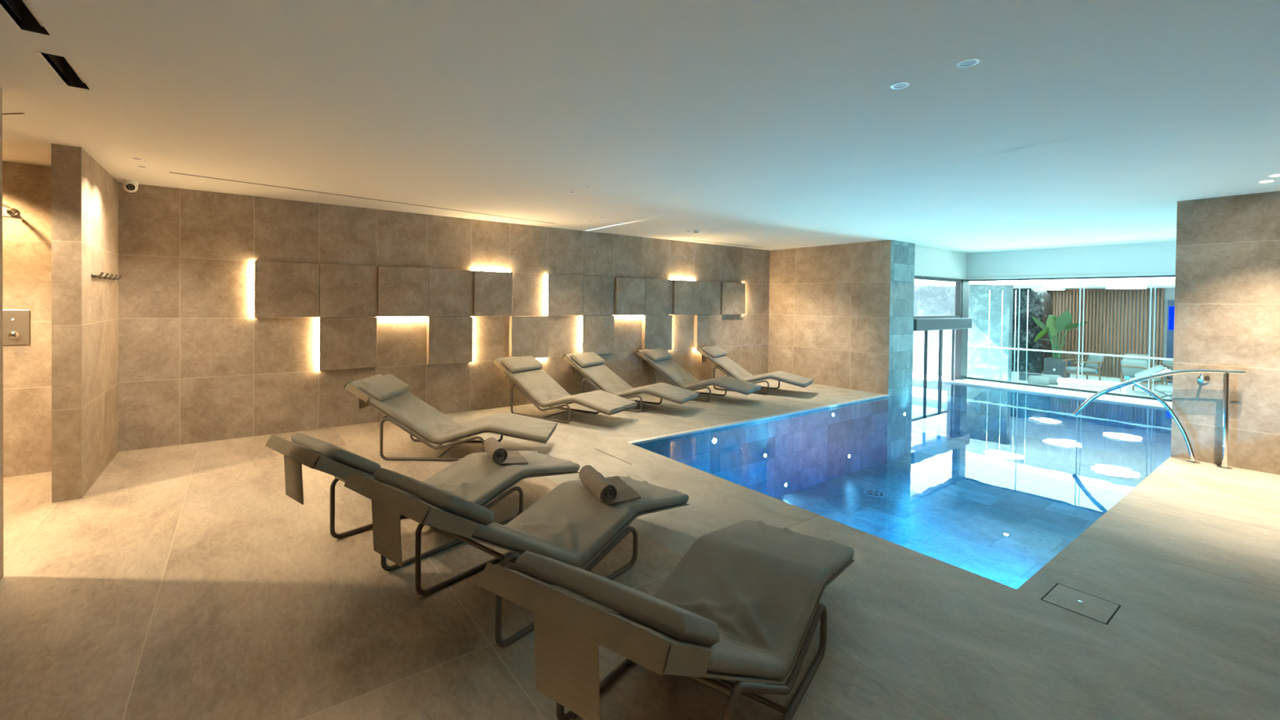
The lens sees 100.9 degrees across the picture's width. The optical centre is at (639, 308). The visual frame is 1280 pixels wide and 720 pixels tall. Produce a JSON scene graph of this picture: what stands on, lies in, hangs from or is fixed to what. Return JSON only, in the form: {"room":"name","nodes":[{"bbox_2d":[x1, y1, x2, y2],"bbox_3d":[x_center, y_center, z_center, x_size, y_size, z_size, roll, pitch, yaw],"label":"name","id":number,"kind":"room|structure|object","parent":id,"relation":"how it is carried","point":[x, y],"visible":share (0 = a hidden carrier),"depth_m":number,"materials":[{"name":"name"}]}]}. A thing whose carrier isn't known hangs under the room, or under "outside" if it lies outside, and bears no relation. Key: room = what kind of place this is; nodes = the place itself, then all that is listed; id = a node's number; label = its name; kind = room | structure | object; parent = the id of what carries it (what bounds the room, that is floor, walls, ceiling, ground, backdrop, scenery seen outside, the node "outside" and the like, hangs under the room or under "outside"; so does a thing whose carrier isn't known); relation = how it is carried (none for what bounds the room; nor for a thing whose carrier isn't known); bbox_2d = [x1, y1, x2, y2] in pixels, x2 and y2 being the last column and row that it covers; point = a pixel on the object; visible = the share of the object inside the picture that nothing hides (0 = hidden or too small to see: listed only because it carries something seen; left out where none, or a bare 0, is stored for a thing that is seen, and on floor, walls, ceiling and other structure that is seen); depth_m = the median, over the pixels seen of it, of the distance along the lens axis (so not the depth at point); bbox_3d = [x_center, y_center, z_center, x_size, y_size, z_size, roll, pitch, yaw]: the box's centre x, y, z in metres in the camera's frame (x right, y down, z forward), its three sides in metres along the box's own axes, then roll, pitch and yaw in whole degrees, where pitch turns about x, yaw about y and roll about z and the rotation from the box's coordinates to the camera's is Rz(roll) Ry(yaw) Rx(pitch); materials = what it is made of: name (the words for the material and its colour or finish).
{"room":"indoor spa pool","nodes":[
{"label":"indoor spa pool","id":0,"kind":"room"},
{"bbox_2d":[0,87,3,580],"bbox_3d":[-1.149,0.202,-0.268,0.150,2.575,7.550,0,1,-37],"label":"wall","id":1,"kind":"structure","parent":0,"point":[1,89],"depth_m":2.77,"materials":[{"name":"stone"}]},
{"bbox_2d":[2,160,51,477],"bbox_3d":[-4.837,0.127,2.022,3.117,2.575,4.050,0,1,-37],"label":"wall","id":2,"kind":"structure","parent":0,"point":[26,188],"depth_m":4.38,"materials":[{"name":"stone"}]},
{"bbox_2d":[2,204,22,220],"bbox_3d":[-4.985,-0.755,4.132,0.250,0.131,0.477,0,1,-37],"label":"shower","id":3,"kind":"object","parent":2,"relation":"attached to","point":[12,211],"visible":0.91,"depth_m":4.21,"materials":[{"name":"silver metal"}]},
{"bbox_2d":[2,309,29,345],"bbox_3d":[-5.107,0.155,4.331,0.141,0.288,0.039,0,1,-37],"label":"shower valve","id":4,"kind":"object","parent":2,"relation":"attached to","point":[15,322],"visible":1,"depth_m":4.32,"materials":[{"name":"silver metal"}]},
{"bbox_2d":[51,143,118,502],"bbox_3d":[-4.594,0.099,4.412,0.150,2.575,1.458,0,1,-37],"label":"wall partition","id":5,"kind":"structure","parent":0,"point":[85,195],"depth_m":3.89,"materials":[{"name":"stone"}]},
{"bbox_2d":[91,271,122,279],"bbox_3d":[-4.511,-0.271,4.484,0.066,0.047,0.860,0,1,-37],"label":"hook rail","id":6,"kind":"object","parent":5,"relation":"attached to","point":[100,276],"visible":1,"depth_m":4.43,"materials":[{"name":"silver metal"}]},
{"bbox_2d":[118,182,769,452],"bbox_3d":[-1.192,0.095,8.019,9.827,2.575,0.200,0,1,-37],"label":"wall","id":7,"kind":"structure","parent":0,"point":[196,364],"depth_m":5.98,"materials":[{"name":"stone"}]},
{"bbox_2d":[253,261,377,317],"bbox_3d":[-3.649,-0.202,6.003,1.206,0.604,0.044,0,1,-37],"label":"wall panel","id":8,"kind":"object","parent":7,"relation":"attached to","point":[282,289],"visible":1,"depth_m":5.95,"materials":[{"name":"stone"}]},
{"bbox_2d":[317,317,377,370],"bbox_3d":[-3.417,0.408,6.191,0.606,0.604,0.044,0,1,-37],"label":"wall panel","id":9,"kind":"object","parent":7,"relation":"attached to","point":[343,343],"visible":1,"depth_m":6.17,"materials":[{"name":"stone"}]},
{"bbox_2d":[377,266,473,317],"bbox_3d":[-2.695,-0.193,6.698,1.144,0.616,0.084,0,1,-37],"label":"wall panel","id":10,"kind":"object","parent":7,"relation":"attached to","point":[402,292],"visible":1,"depth_m":6.63,"materials":[{"name":"stone"}]},
{"bbox_2d":[426,316,472,364],"bbox_3d":[-2.466,0.411,6.885,0.576,0.604,0.084,0,1,-37],"label":"wall panel","id":11,"kind":"object","parent":7,"relation":"attached to","point":[449,339],"visible":1,"depth_m":6.83,"materials":[{"name":"stone"}]},
{"bbox_2d":[471,270,512,315],"bbox_3d":[-2.008,-0.204,7.191,0.534,0.616,0.124,0,1,-37],"label":"wall panel","id":12,"kind":"object","parent":7,"relation":"attached to","point":[492,290],"visible":0.9,"depth_m":7.13,"materials":[{"name":"stone"}]},
{"bbox_2d":[509,315,549,358],"bbox_3d":[-1.581,0.420,7.553,0.574,0.616,0.084,0,1,-37],"label":"wall panel","id":13,"kind":"object","parent":7,"relation":"attached to","point":[528,335],"visible":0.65,"depth_m":7.50,"materials":[{"name":"stone"}]},
{"bbox_2d":[546,274,614,315],"bbox_3d":[-0.888,-0.195,8.087,1.186,0.604,0.044,0,1,-37],"label":"wall panel","id":14,"kind":"object","parent":7,"relation":"attached to","point":[566,295],"visible":1,"depth_m":8.03,"materials":[{"name":"stone"}]},
{"bbox_2d":[580,315,614,354],"bbox_3d":[-0.660,0.416,8.273,0.596,0.604,0.044,0,1,-37],"label":"wall panel","id":15,"kind":"object","parent":7,"relation":"attached to","point":[597,332],"visible":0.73,"depth_m":8.25,"materials":[{"name":"stone"}]},
{"bbox_2d":[613,277,672,315],"bbox_3d":[0.071,-0.186,8.786,1.174,0.616,0.084,0,1,-37],"label":"wall panel","id":16,"kind":"object","parent":7,"relation":"attached to","point":[633,296],"visible":1,"depth_m":8.72,"materials":[{"name":"stone"}]},
{"bbox_2d":[641,315,672,350],"bbox_3d":[0.300,0.418,8.973,0.606,0.604,0.084,0,1,-37],"label":"wall panel","id":17,"kind":"object","parent":7,"relation":"attached to","point":[656,329],"visible":0.82,"depth_m":8.91,"materials":[{"name":"stone"}]},
{"bbox_2d":[670,279,698,315],"bbox_3d":[0.785,-0.196,9.300,0.574,0.616,0.124,0,1,-37],"label":"wall panel","id":18,"kind":"object","parent":7,"relation":"attached to","point":[685,292],"visible":0.9,"depth_m":9.23,"materials":[{"name":"stone"}]},
{"bbox_2d":[693,315,721,349],"bbox_3d":[1.248,0.427,9.689,0.624,0.616,0.084,0,1,-37],"label":"wall panel","id":19,"kind":"object","parent":7,"relation":"attached to","point":[707,328],"visible":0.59,"depth_m":9.62,"materials":[{"name":"stone"}]},
{"bbox_2d":[698,280,720,314],"bbox_3d":[1.244,-0.189,9.697,0.624,0.604,0.044,0,1,-37],"label":"wall panel","id":20,"kind":"object","parent":7,"relation":"attached to","point":[709,292],"visible":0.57,"depth_m":9.70,"materials":[{"name":"stone"}]},
{"bbox_2d":[720,282,745,314],"bbox_3d":[1.768,-0.187,10.067,0.646,0.604,0.084,0,1,-37],"label":"wall panel","id":21,"kind":"object","parent":7,"relation":"attached to","point":[732,294],"visible":1,"depth_m":10.01,"materials":[{"name":"stone"}]},
{"bbox_2d":[0,0,1279,253],"bbox_3d":[1.951,-1.250,3.826,16.320,0.300,10.400,0,1,-37],"label":"ceiling","id":22,"kind":"structure","parent":0,"point":[780,124],"depth_m":2.93,"materials":[{"name":"white paint"}]},
{"bbox_2d":[0,0,50,35],"bbox_3d":[-2.139,-1.182,1.711,0.088,0.123,1.162,0,1,-37],"label":"ceiling vent","id":23,"kind":"object","parent":22,"relation":"in","point":[18,11],"visible":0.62,"depth_m":2.14,"materials":[{"name":"brown metal"}]},
{"bbox_2d":[36,51,89,89],"bbox_3d":[-2.778,-1.201,2.557,0.088,0.123,0.482,0,1,-37],"label":"ceiling vent","id":24,"kind":"object","parent":22,"relation":"in","point":[60,66],"visible":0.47,"depth_m":2.65,"materials":[{"name":"brown metal"}]},
{"bbox_2d":[122,179,138,192],"bbox_3d":[-4.779,-1.143,4.956,0.110,0.111,0.122,0,1,-37],"label":"security camera","id":25,"kind":"object","parent":22,"relation":"attached to","point":[129,185],"visible":1,"depth_m":4.92,"materials":[{"name":"white paint"}]},
{"bbox_2d":[169,172,554,223],"bbox_3d":[-2.639,-1.189,5.989,4.026,0.012,0.022,0,1,-44],"label":"ceiling vent","id":26,"kind":"object","parent":22,"relation":"in","point":[170,172],"visible":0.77,"depth_m":5.50,"materials":[{"name":"grey"}]},
{"bbox_2d":[890,81,909,89],"bbox_3d":[1.274,-1.093,2.589,0.084,0.007,0.084,0,1,-37],"label":"recessed light","id":27,"kind":"object","parent":22,"relation":"in","point":[901,85],"visible":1,"depth_m":2.59,"materials":[{"name":"white plastic"}]},
{"bbox_2d":[956,57,979,67],"bbox_3d":[1.451,-1.088,2.338,0.088,0.007,0.088,0,1,-37],"label":"recessed light","id":28,"kind":"object","parent":22,"relation":"in","point":[966,63],"visible":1,"depth_m":2.34,"materials":[{"name":"white plastic"}]},
{"bbox_2d":[0,378,1279,719],"bbox_3d":[0.616,1.472,2.825,12.794,0.001,10.315,0,1,-37],"label":"floor","id":29,"kind":"structure","parent":0,"point":[186,582],"depth_m":2.63,"materials":[{"name":"tile"}]},
{"bbox_2d":[265,432,580,571],"bbox_3d":[-1.283,1.080,3.535,0.666,0.719,1.897,1,1,38],"label":"sun lounger","id":30,"kind":"object","parent":29,"relation":"on","point":[474,477],"visible":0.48,"depth_m":3.40,"materials":[{"name":"beige fabric"}]},
{"bbox_2d":[290,432,380,474],"bbox_3d":[-1.714,0.811,2.966,0.600,0.173,0.238,1,1,38],"label":"headrest pillow","id":31,"kind":"object","parent":30,"relation":"on","point":[344,461],"depth_m":2.79,"materials":[{"name":"beige fabric"}]},
{"bbox_2d":[278,436,580,505],"bbox_3d":[-1.275,1.004,3.543,0.636,0.562,1.873,1,1,38],"label":"cushion","id":32,"kind":"object","parent":30,"relation":"on","point":[474,477],"depth_m":3.47,"materials":[{"name":"beige fabric"}]},
{"bbox_2d":[483,437,528,464],"bbox_3d":[-0.998,1.048,3.903,0.259,0.137,0.371,0,1,-26],"label":"rolled towel","id":33,"kind":"object","parent":30,"relation":"on","point":[496,452],"visible":1,"depth_m":3.79,"materials":[{"name":"brown fabric"}]},
{"bbox_2d":[343,373,557,461],"bbox_3d":[-1.804,1.052,5.218,1.897,0.719,0.666,1,1,0],"label":"sun lounger","id":34,"kind":"object","parent":29,"relation":"on","point":[387,393],"visible":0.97,"depth_m":5.00,"materials":[{"name":"beige fabric"}]},
{"bbox_2d":[357,373,409,400],"bbox_3d":[-2.514,0.772,5.217,0.238,0.173,0.600,1,1,0],"label":"headrest pillow","id":35,"kind":"object","parent":34,"relation":"on","point":[388,387],"depth_m":5.08,"materials":[{"name":"beige fabric"}]},
{"bbox_2d":[343,467,688,647],"bbox_3d":[-0.494,1.097,2.915,0.666,0.719,1.896,1,1,37],"label":"sun lounger","id":36,"kind":"object","parent":29,"relation":"on","point":[569,524],"visible":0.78,"depth_m":2.62,"materials":[{"name":"beige fabric"}]},
{"bbox_2d":[373,467,493,524],"bbox_3d":[-0.923,0.829,2.345,0.600,0.173,0.238,1,1,37],"label":"headrest pillow","id":37,"kind":"object","parent":36,"relation":"on","point":[450,503],"depth_m":2.19,"materials":[{"name":"beige fabric"}]},
{"bbox_2d":[359,474,688,567],"bbox_3d":[-0.486,1.021,2.924,0.636,0.562,1.873,1,1,37],"label":"cushion","id":38,"kind":"object","parent":36,"relation":"on","point":[569,524],"depth_m":2.63,"materials":[{"name":"beige fabric"}]},
{"bbox_2d":[578,465,640,504],"bbox_3d":[-0.191,1.063,3.225,0.265,0.132,0.371,0,1,-26],"label":"rolled towel","id":39,"kind":"object","parent":36,"relation":"on","point":[612,490],"visible":1,"depth_m":3.14,"materials":[{"name":"brown fabric"}]},
{"bbox_2d":[493,355,637,422],"bbox_3d":[-1.002,1.040,6.890,1.897,0.719,0.666,1,1,31],"label":"sun lounger","id":40,"kind":"object","parent":29,"relation":"on","point":[526,372],"visible":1,"depth_m":6.86,"materials":[{"name":"beige fabric"}]},
{"bbox_2d":[500,355,542,372],"bbox_3d":[-1.613,0.758,7.249,0.238,0.173,0.600,1,1,31],"label":"headrest pillow","id":41,"kind":"object","parent":40,"relation":"on","point":[529,363],"depth_m":7.16,"materials":[{"name":"beige fabric"}]},
{"bbox_2d":[562,351,698,412],"bbox_3d":[-0.150,1.042,7.577,1.897,0.719,0.666,1,1,27],"label":"sun lounger","id":42,"kind":"object","parent":29,"relation":"on","point":[590,365],"visible":0.86,"depth_m":7.55,"materials":[{"name":"beige fabric"}]},
{"bbox_2d":[570,351,604,367],"bbox_3d":[-0.779,0.760,7.902,0.238,0.173,0.600,1,1,27],"label":"headrest pillow","id":43,"kind":"object","parent":42,"relation":"on","point":[590,359],"depth_m":7.79,"materials":[{"name":"beige fabric"}]},
{"bbox_2d":[478,520,854,719],"bbox_3d":[0.324,1.117,2.149,0.666,0.719,1.896,1,1,35],"label":"sun lounger","id":44,"kind":"object","parent":29,"relation":"on","point":[741,604],"visible":1,"depth_m":1.63,"materials":[{"name":"beige fabric"}]},
{"bbox_2d":[515,551,719,646],"bbox_3d":[-0.079,0.850,1.560,0.600,0.173,0.238,1,1,35],"label":"headrest pillow","id":45,"kind":"object","parent":44,"relation":"on","point":[686,628],"depth_m":1.43,"materials":[{"name":"beige fabric"}]},
{"bbox_2d":[635,347,761,402],"bbox_3d":[0.908,1.045,8.365,1.896,0.719,0.666,1,1,31],"label":"sun lounger","id":46,"kind":"object","parent":29,"relation":"on","point":[659,358],"visible":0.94,"depth_m":8.33,"materials":[{"name":"beige fabric"}]},
{"bbox_2d":[643,347,672,361],"bbox_3d":[0.299,0.762,8.726,0.238,0.173,0.600,1,1,31],"label":"headrest pillow","id":47,"kind":"object","parent":46,"relation":"on","point":[660,354],"depth_m":8.60,"materials":[{"name":"beige fabric"}]},
{"bbox_2d":[695,345,813,394],"bbox_3d":[1.951,1.048,9.090,1.896,0.719,0.666,1,1,30],"label":"sun lounger","id":48,"kind":"object","parent":29,"relation":"on","point":[717,355],"visible":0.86,"depth_m":9.05,"materials":[{"name":"beige fabric"}]},
{"bbox_2d":[702,345,726,357],"bbox_3d":[1.339,0.766,9.447,0.238,0.173,0.600,1,1,30],"label":"headrest pillow","id":49,"kind":"object","parent":48,"relation":"on","point":[714,351],"depth_m":9.29,"materials":[{"name":"beige fabric"}]},
{"bbox_2d":[626,381,1171,589],"bbox_3d":[4.036,2.014,6.641,7.886,1.103,3.654,0,1,-37],"label":"swimming pool","id":50,"kind":"object","parent":29,"relation":"in","point":[1037,473],"visible":0.48,"depth_m":7.56,"materials":[{"name":"liquid"}]},
{"bbox_2d":[711,436,717,444],"bbox_3d":[0.893,1.589,6.340,0.102,0.102,0.014,0,1,-37],"label":"pool light","id":51,"kind":"object","parent":50,"relation":"attached to","point":[713,441],"visible":1,"depth_m":6.33,"materials":[{"name":"silver metal"}]},
{"bbox_2d":[863,489,887,497],"bbox_3d":[3.229,2.539,7.251,0.300,0.016,0.300,0,1,-37],"label":"drain","id":52,"kind":"object","parent":50,"relation":"attached to","point":[873,493],"visible":1,"depth_m":7.23,"materials":[{"name":"metal"}]},
{"bbox_2d":[1040,582,1120,624],"bbox_3d":[2.237,1.494,2.683,0.270,0.018,0.262,0,1,-37],"label":"floor hatch","id":53,"kind":"object","parent":29,"relation":"in","point":[1098,609],"visible":1,"depth_m":2.67,"materials":[{"name":"beige tile"}]},
{"bbox_2d":[1072,368,1245,469],"bbox_3d":[5.230,1.030,5.404,0.165,0.935,1.259,0,1,-37],"label":"handrail","id":54,"kind":"object","parent":29,"relation":"on","point":[1202,378],"visible":1,"depth_m":5.14,"materials":[{"name":"silver metal"}]},
{"bbox_2d":[768,240,891,394],"bbox_3d":[3.713,0.130,10.021,0.816,2.575,2.515,0,1,-37],"label":"wall","id":55,"kind":"structure","parent":0,"point":[829,305],"depth_m":9.62,"materials":[{"name":"stone"}]},
{"bbox_2d":[913,275,962,319],"bbox_3d":[5.602,-0.195,10.064,2.245,0.790,0.100,0,1,-37],"label":"window","id":56,"kind":"structure","parent":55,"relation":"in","point":[958,291],"depth_m":10.50,"materials":[{"name":"grey metal"}]},
{"bbox_2d":[914,245,967,279],"bbox_3d":[5.703,-0.860,10.182,2.545,0.550,0.150,0,1,-37],"label":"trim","id":57,"kind":"structure","parent":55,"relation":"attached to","point":[929,262],"depth_m":10.18,"materials":[{"name":"white paint"}]},
{"bbox_2d":[911,317,972,422],"bbox_3d":[5.688,1.366,10.095,2.425,2.350,0.230,0,1,-37],"label":"door","id":58,"kind":"structure","parent":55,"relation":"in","point":[921,324],"depth_m":10.09,"materials":[{"name":"grey metal"}]},
{"bbox_2d":[887,240,915,460],"bbox_3d":[4.254,0.696,9.305,0.818,3.675,0.700,0,1,-37],"label":"wall pillar","id":59,"kind":"structure","parent":0,"point":[902,253],"depth_m":9.02,"materials":[{"name":"tile"}]},
{"bbox_2d":[911,372,955,450],"bbox_3d":[2.377,1.941,13.530,4.107,1.130,9.340,0,1,-37],"label":"floor","id":60,"kind":"structure","parent":0,"point":[917,437],"depth_m":10.67,"materials":[{"name":"grey"}]},
{"bbox_2d":[954,279,968,379],"bbox_3d":[6.592,0.593,10.829,0.300,2.360,0.120,0,1,-37],"label":"trim","id":61,"kind":"structure","parent":0,"point":[961,335],"depth_m":10.76,"materials":[{"name":"grey metal"}]},
{"bbox_2d":[912,284,1013,381],"bbox_3d":[7.076,0.650,17.387,0.250,2.730,8.800,0,1,-37],"label":"wall","id":62,"kind":"structure","parent":0,"point":[929,300],"depth_m":14.43,"materials":[{"name":"white paint"}]},
{"bbox_2d":[1011,288,1053,373],"bbox_3d":[12.708,0.716,17.686,1.000,2.730,1.510,0,1,-37],"label":"wall","id":63,"kind":"structure","parent":0,"point":[1040,301],"depth_m":17.07,"materials":[{"name":"clear glass"}]},
{"bbox_2d":[911,371,1172,409],"bbox_3d":[10.270,2.139,14.693,9.893,0.100,17.000,0,1,-37],"label":"floor","id":64,"kind":"structure","parent":0,"point":[917,393],"depth_m":13.56,"materials":[{"name":"grey"}]},
{"bbox_2d":[987,290,990,378],"bbox_3d":[7.706,0.843,11.897,0.012,2.500,0.266,0,1,-37],"label":"glass screen","id":65,"kind":"object","parent":64,"relation":"on","point":[989,291],"visible":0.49,"depth_m":11.79,"materials":[{"name":"white"}]},
{"bbox_2d":[1000,289,1003,380],"bbox_3d":[7.865,0.848,11.686,0.012,2.500,0.236,0,1,-37],"label":"glass screen","id":66,"kind":"object","parent":64,"relation":"on","point":[1002,290],"visible":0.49,"depth_m":11.59,"materials":[{"name":"white"}]},
{"bbox_2d":[1013,289,1016,382],"bbox_3d":[8.016,0.852,11.486,0.012,2.500,0.236,0,1,-37],"label":"glass screen","id":67,"kind":"object","parent":64,"relation":"on","point":[1015,290],"visible":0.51,"depth_m":11.39,"materials":[{"name":"white"}]},
{"bbox_2d":[1026,289,1028,383],"bbox_3d":[8.157,0.856,11.299,0.012,2.500,0.206,0,1,-37],"label":"glass screen","id":68,"kind":"object","parent":64,"relation":"on","point":[1028,290],"visible":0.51,"depth_m":11.21,"materials":[{"name":"white"}]},
{"bbox_2d":[1018,371,1041,381],"bbox_3d":[11.322,1.984,15.327,0.350,0.220,0.450,0,1,-37],"label":"bench","id":69,"kind":"object","parent":64,"relation":"on","point":[1022,375],"visible":0.67,"depth_m":15.30,"materials":[{"name":"grey"}]},
{"bbox_2d":[1027,375,1049,385],"bbox_3d":[10.830,1.965,14.360,0.480,0.270,0.270,1,1,33],"label":"bolster","id":70,"kind":"object","parent":64,"relation":"on","point":[1035,380],"visible":0.91,"depth_m":14.27,"materials":[{"name":"grey"}]},
{"bbox_2d":[1040,374,1062,384],"bbox_3d":[11.381,1.969,14.626,0.480,0.270,0.270,1,1,18],"label":"bolster","id":71,"kind":"object","parent":64,"relation":"on","point":[1053,378],"visible":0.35,"depth_m":14.52,"materials":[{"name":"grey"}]},
{"bbox_2d":[1031,310,1088,377],"bbox_3d":[12.797,1.082,16.165,0.618,2.039,1.409,0,1,-37],"label":"potted plant","id":72,"kind":"object","parent":64,"relation":"on","point":[1053,365],"visible":0.96,"depth_m":16.16,"materials":[{"name":"green plant"}]},
{"bbox_2d":[968,345,1173,359],"bbox_3d":[8.522,1.492,10.614,0.060,1.255,3.620,0,1,-37],"label":"rail","id":73,"kind":"object","parent":64,"relation":"on","point":[1090,353],"visible":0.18,"depth_m":10.46,"materials":[{"name":"white metal"}]},
{"bbox_2d":[1062,352,1104,384],"bbox_3d":[12.524,1.690,14.902,0.772,0.851,0.651,1,1,13],"label":"armchair","id":74,"kind":"object","parent":64,"relation":"on","point":[1094,362],"visible":0.94,"depth_m":14.70,"materials":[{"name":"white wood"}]},
{"bbox_2d":[1065,366,1097,373],"bbox_3d":[12.462,1.738,14.916,0.560,0.130,0.540,1,1,13],"label":"seat cushion","id":75,"kind":"object","parent":74,"relation":"on","point":[1087,370],"depth_m":14.71,"materials":[{"name":"grey fabric"}]},
{"bbox_2d":[1085,352,1104,370],"bbox_3d":[12.773,1.495,14.843,0.218,0.454,0.560,1,1,13],"label":"cushion","id":76,"kind":"object","parent":74,"relation":"on","point":[1098,359],"depth_m":14.69,"materials":[{"name":"grey fabric"}]},
{"bbox_2d":[1057,364,1170,394],"bbox_3d":[11.531,1.725,12.958,2.028,0.803,0.660,1,1,39],"label":"daybed","id":77,"kind":"object","parent":64,"relation":"on","point":[1159,368],"visible":0.58,"depth_m":12.85,"materials":[{"name":"white fabric"}]},
{"bbox_2d":[1134,364,1165,377],"bbox_3d":[12.073,1.502,12.519,0.477,0.331,0.600,1,1,39],"label":"cushion","id":78,"kind":"object","parent":77,"relation":"on","point":[1159,368],"depth_m":12.35,"materials":[{"name":"grey fabric"}]},
{"bbox_2d":[1122,353,1157,384],"bbox_3d":[13.737,1.709,14.562,0.651,0.851,0.772,1,1,33],"label":"armchair","id":79,"kind":"object","parent":64,"relation":"on","point":[1127,354],"visible":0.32,"depth_m":14.72,"materials":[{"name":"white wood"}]},
{"bbox_2d":[1122,353,1150,368],"bbox_3d":[13.876,1.510,14.771,0.560,0.454,0.218,1,1,33],"label":"cushion","id":80,"kind":"object","parent":79,"relation":"on","point":[1128,354],"depth_m":14.74,"materials":[{"name":"grey fabric"}]},
{"bbox_2d":[1120,359,1163,395],"bbox_3d":[12.628,1.711,13.320,0.772,0.851,0.651,0,1,-22],"label":"armchair","id":81,"kind":"object","parent":64,"relation":"on","point":[1130,367],"visible":0.65,"depth_m":13.19,"materials":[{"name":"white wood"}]},
{"bbox_2d":[1120,359,1148,377],"bbox_3d":[12.397,1.511,13.223,0.218,0.454,0.560,0,1,-22],"label":"cushion","id":82,"kind":"object","parent":81,"relation":"on","point":[1130,367],"depth_m":13.23,"materials":[{"name":"grey fabric"}]},
{"bbox_2d":[1124,375,1161,382],"bbox_3d":[12.687,1.761,13.344,0.560,0.130,0.540,0,1,-22],"label":"seat cushion","id":83,"kind":"object","parent":81,"relation":"on","point":[1126,377],"depth_m":13.21,"materials":[{"name":"grey fabric"}]},
{"bbox_2d":[1151,383,1172,399],"bbox_3d":[12.237,1.973,12.164,0.600,0.374,0.440,1,1,33],"label":"ottoman","id":84,"kind":"object","parent":64,"relation":"on","point":[1158,388],"visible":0.41,"depth_m":12.11,"materials":[{"name":"grey"}]},
{"bbox_2d":[1151,383,1172,392],"bbox_3d":[12.239,1.856,12.163,0.600,0.140,0.440,1,1,33],"label":"cushion","id":85,"kind":"object","parent":84,"relation":"on","point":[1158,388],"depth_m":12.11,"materials":[{"name":"grey fabric"}]},
{"bbox_2d":[1161,360,1173,384],"bbox_3d":[13.796,1.725,13.383,0.772,0.851,0.651,1,1,23],"label":"armchair","id":86,"kind":"object","parent":64,"relation":"on","point":[1168,364],"visible":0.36,"depth_m":13.52,"materials":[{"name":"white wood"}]},
{"bbox_2d":[1165,300,1174,382],"bbox_3d":[15.399,0.964,14.973,0.062,2.370,0.670,0,1,-37],"label":"display","id":87,"kind":"object","parent":64,"relation":"on","point":[1171,304],"visible":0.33,"depth_m":15.16,"materials":[{"name":"blue"}]},
{"bbox_2d":[914,276,1175,288],"bbox_3d":[11.220,-0.713,15.347,7.600,0.150,17.000,0,1,-37],"label":"ceiling","id":88,"kind":"structure","parent":0,"point":[1161,282],"depth_m":13.30,"materials":[{"name":"white paint"}]},
{"bbox_2d":[986,281,1029,284],"bbox_3d":[8.863,-0.606,12.742,0.860,0.054,0.860,0,1,-37],"label":"ceiling lamp","id":89,"kind":"object","parent":88,"relation":"attached to","point":[988,282],"visible":0.94,"depth_m":12.47,"materials":[{"name":"white ceramic"}]},
{"bbox_2d":[1031,288,1066,290],"bbox_3d":[12.865,-0.606,16.653,0.860,0.054,0.860,0,1,-37],"label":"ceiling lamp","id":90,"kind":"object","parent":88,"relation":"attached to","point":[1046,289],"visible":0.98,"depth_m":16.36,"materials":[{"name":"white ceramic"}]},
{"bbox_2d":[1044,284,1086,287],"bbox_3d":[11.187,-0.592,13.896,0.860,0.054,0.860,0,1,-37],"label":"ceiling lamp","id":91,"kind":"object","parent":88,"relation":"attached to","point":[1053,285],"visible":0.91,"depth_m":13.65,"materials":[{"name":"white ceramic"}]},
{"bbox_2d":[1093,280,1147,284],"bbox_3d":[10.471,-0.570,11.526,0.860,0.054,0.860,0,1,-37],"label":"ceiling lamp","id":92,"kind":"object","parent":88,"relation":"attached to","point":[1111,282],"visible":0.99,"depth_m":11.29,"materials":[{"name":"white ceramic"}]},
{"bbox_2d":[1100,282,1141,284],"bbox_3d":[10.471,-0.563,11.526,0.800,0.030,0.800,0,1,-37],"label":"diffuser","id":93,"kind":"object","parent":92,"relation":"attached to","point":[1100,282],"depth_m":11.51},
{"bbox_2d":[1105,286,1147,288],"bbox_3d":[13.487,-0.573,14.667,0.860,0.054,0.860,0,1,-37],"label":"ceiling lamp","id":94,"kind":"object","parent":88,"relation":"attached to","point":[1106,287],"visible":0.99,"depth_m":14.50,"materials":[{"name":"white ceramic"}]},
{"bbox_2d":[946,378,1172,410],"bbox_3d":[6.791,1.547,7.768,4.007,0.116,5.160,0,1,-37],"label":"ledge","id":95,"kind":"object","parent":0,"point":[1069,393],"visible":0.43,"depth_m":9.20,"materials":[{"name":"grey stone"}]},
{"bbox_2d":[966,240,1176,279],"bbox_3d":[8.336,-0.813,8.881,0.190,0.545,5.160,0,1,-37],"label":"wall","id":96,"kind":"structure","parent":0,"point":[1148,259],"depth_m":9.46,"materials":[{"name":"white paint"}]},
{"bbox_2d":[1051,288,1174,382],"bbox_3d":[16.085,0.801,14.291,0.100,2.730,9.400,0,1,-37],"label":"wall slats","id":97,"kind":"structure","parent":0,"point":[1169,293],"depth_m":16.10,"materials":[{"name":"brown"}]},
{"bbox_2d":[1052,288,1164,382],"bbox_3d":[14.291,0.760,16.510,0.070,2.710,2.935,0,1,-37],"label":"slatted wall","id":98,"kind":"structure","parent":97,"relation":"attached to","point":[1087,290],"depth_m":16.25,"materials":[{"name":"brown wood"}]},
{"bbox_2d":[1170,191,1279,475],"bbox_3d":[6.920,0.250,3.792,0.584,2.575,4.306,0,1,-37],"label":"wall","id":99,"kind":"structure","parent":0,"point":[1227,317],"depth_m":5.03,"materials":[{"name":"stone"}]},
{"bbox_3d":[8.332,0.244,5.606,3.857,2.575,0.100,0,1,-37],"label":"wall","id":100,"kind":"structure","parent":0,"visible":0},
{"bbox_2d":[967,275,1175,401],"bbox_3d":[8.302,0.476,8.847,0.060,2.034,5.100,0,1,-37],"label":"window","id":101,"kind":"structure","parent":100,"relation":"in","point":[1157,276],"depth_m":9.41,"materials":[{"name":"grey metal"}]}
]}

